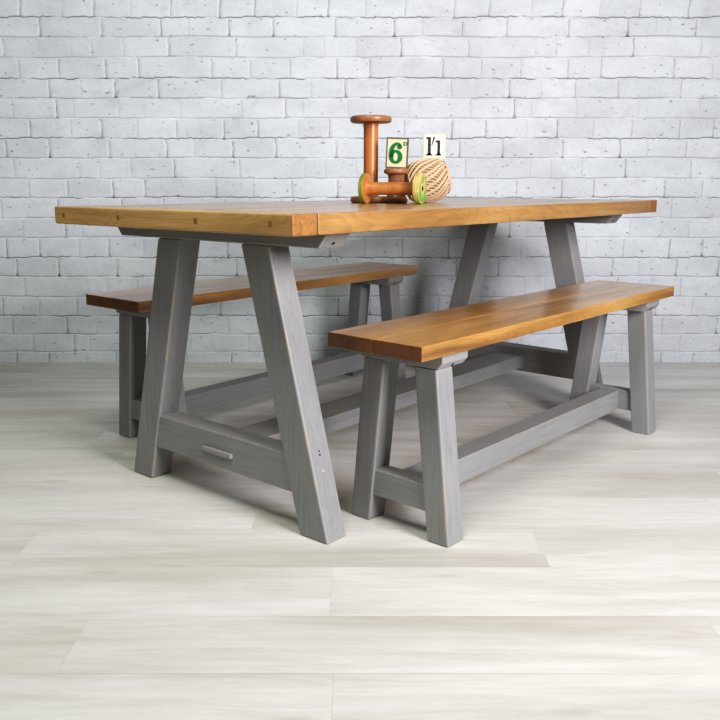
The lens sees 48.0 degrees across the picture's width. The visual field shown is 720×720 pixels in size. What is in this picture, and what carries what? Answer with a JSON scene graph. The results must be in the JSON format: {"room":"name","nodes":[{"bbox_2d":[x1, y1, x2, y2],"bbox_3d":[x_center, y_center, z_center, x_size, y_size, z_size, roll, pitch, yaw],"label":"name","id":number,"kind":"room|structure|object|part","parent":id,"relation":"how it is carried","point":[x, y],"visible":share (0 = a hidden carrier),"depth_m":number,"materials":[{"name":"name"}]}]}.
{"room":"dining room","nodes":[
{"label":"dining room","id":0,"kind":"room"},
{"bbox_2d":[0,362,719,719],"bbox_3d":[0.000,0.488,1.649,6.000,0.001,4.511,0,12,0],"label":"floor","id":1,"kind":"structure","parent":0,"point":[582,580],"depth_m":1.77,"materials":[{"name":"white wood"}]},
{"bbox_2d":[86,262,418,452],"bbox_3d":[-0.307,-0.065,3.044,0.305,0.490,1.411,10,16,39],"label":"bench","id":2,"kind":"object","parent":1,"relation":"on","point":[133,306],"visible":0.59,"depth_m":2.84,"materials":[{"name":"grey paint"}]},
{"bbox_3d":[-0.752,0.050,2.677,0.108,0.420,0.065,10,16,39],"label":"leg","id":3,"kind":"part","parent":2,"relation":"part of","materials":[{"name":"grey paint"}]},
{"bbox_3d":[-0.601,0.077,2.554,0.108,0.420,0.065,10,16,39],"label":"leg","id":4,"kind":"part","parent":2,"relation":"part of","materials":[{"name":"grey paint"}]},
{"bbox_3d":[-0.307,-0.287,2.995,0.278,0.034,1.411,10,16,39],"label":"seat","id":5,"kind":"part","parent":2,"relation":"part of","materials":[{"name":"brown wood"}]},
{"bbox_3d":[-0.014,-0.139,3.547,0.108,0.420,0.065,10,16,39],"label":"leg","id":6,"kind":"part","parent":2,"relation":"part of","materials":[{"name":"grey paint"}]},
{"bbox_3d":[0.138,-0.112,3.425,0.108,0.420,0.065,10,16,39],"label":"leg","id":7,"kind":"part","parent":2,"relation":"part of","materials":[{"name":"grey paint"}]},
{"bbox_2d":[55,198,656,543],"bbox_3d":[0.150,-0.126,2.662,0.887,0.770,1.928,10,16,39],"label":"dining table","id":8,"kind":"object","parent":1,"relation":"on","point":[289,451],"visible":0.94,"depth_m":2.10,"materials":[{"name":"brown wood"}]},
{"bbox_3d":[-0.541,0.005,2.249,0.270,0.690,0.069,10,16,39],"label":"leg","id":9,"kind":"part","parent":8,"relation":"part of","materials":[{"name":"grey paint"}]},
{"bbox_3d":[-0.158,0.073,1.933,0.270,0.690,0.069,10,16,39],"label":"leg","id":10,"kind":"part","parent":8,"relation":"part of","materials":[{"name":"grey paint"}]},
{"bbox_2d":[350,115,391,202],"bbox_3d":[0.034,-0.627,2.537,0.129,0.263,0.129,0,12,0],"label":"spool","id":11,"kind":"object","parent":8,"relation":"on","point":[370,123],"visible":0.73,"depth_m":2.51,"materials":[{"name":"brown wood"}]},
{"bbox_2d":[358,173,426,203],"bbox_3d":[0.096,-0.509,2.401,0.188,0.090,0.090,5,13,21],"label":"spool","id":12,"kind":"object","parent":8,"relation":"on","point":[367,188],"visible":0.99,"depth_m":2.39,"materials":[{"name":"brown wood"}]},
{"bbox_2d":[384,168,408,202],"bbox_3d":[0.111,-0.534,2.480,0.077,0.104,0.077,0,12,0],"label":"spool","id":13,"kind":"object","parent":8,"relation":"on","point":[394,174],"visible":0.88,"depth_m":2.46,"materials":[{"name":"brown wood"}]},
{"bbox_2d":[385,137,408,168],"bbox_3d":[0.113,-0.631,2.469,0.072,0.094,0.011,1,12,6],"label":"number card","id":14,"kind":"object","parent":13,"relation":"on","point":[397,148],"depth_m":2.46,"materials":[{"name":"beige paper"}]},
{"bbox_2d":[404,157,450,201],"bbox_3d":[0.213,-0.572,2.569,0.152,0.140,0.138,-1,12,-5],"label":"twine ball","id":15,"kind":"object","parent":8,"relation":"on","point":[436,171],"visible":0.66,"depth_m":2.52,"materials":[{"name":"fabric"}]},
{"bbox_2d":[423,134,445,158],"bbox_3d":[0.234,-0.666,2.557,0.072,0.092,0.007,0,12,0],"label":"number card","id":16,"kind":"object","parent":15,"relation":"on","point":[434,145],"depth_m":2.55,"materials":[{"name":"white paper"}]},
{"bbox_3d":[0.432,-0.240,3.376,0.270,0.690,0.068,10,16,39],"label":"leg","id":17,"kind":"part","parent":8,"relation":"part of","materials":[{"name":"grey paint"}]},
{"bbox_3d":[0.815,-0.171,3.061,0.270,0.690,0.068,10,16,39],"label":"leg","id":18,"kind":"part","parent":8,"relation":"part of","materials":[{"name":"grey paint"}]},
{"bbox_2d":[328,280,673,546],"bbox_3d":[0.495,0.081,2.372,0.305,0.490,1.411,11,16,40],"label":"bench","id":19,"kind":"object","parent":1,"relation":"on","point":[434,342],"visible":1,"depth_m":2.03,"materials":[{"name":"brown wood"}]},
{"bbox_3d":[0.038,0.193,2.020,0.108,0.420,0.065,11,16,40],"label":"leg","id":20,"kind":"part","parent":19,"relation":"part of","materials":[{"name":"grey paint"}]},
{"bbox_3d":[0.185,0.220,1.892,0.108,0.420,0.065,11,16,40],"label":"leg","id":21,"kind":"part","parent":19,"relation":"part of","materials":[{"name":"grey paint"}]},
{"bbox_3d":[0.495,-0.142,2.323,0.278,0.034,1.411,11,16,40],"label":"seat","id":22,"kind":"part","parent":19,"relation":"part of","materials":[{"name":"brown wood"}]},
{"bbox_3d":[0.806,0.009,2.866,0.108,0.420,0.065,11,16,40],"label":"leg","id":23,"kind":"part","parent":19,"relation":"part of","materials":[{"name":"grey paint"}]},
{"bbox_3d":[0.953,0.037,2.738,0.108,0.420,0.065,11,16,40],"label":"leg","id":24,"kind":"part","parent":19,"relation":"part of","materials":[{"name":"grey paint"}]},
{"bbox_2d":[0,0,719,361],"bbox_3d":[0.000,-1.062,3.618,5.000,2.272,0.005,0,12,0],"label":"wall","id":25,"kind":"structure","parent":0,"point":[103,102],"depth_m":3.63,"materials":[{"name":"brick"}]}
]}

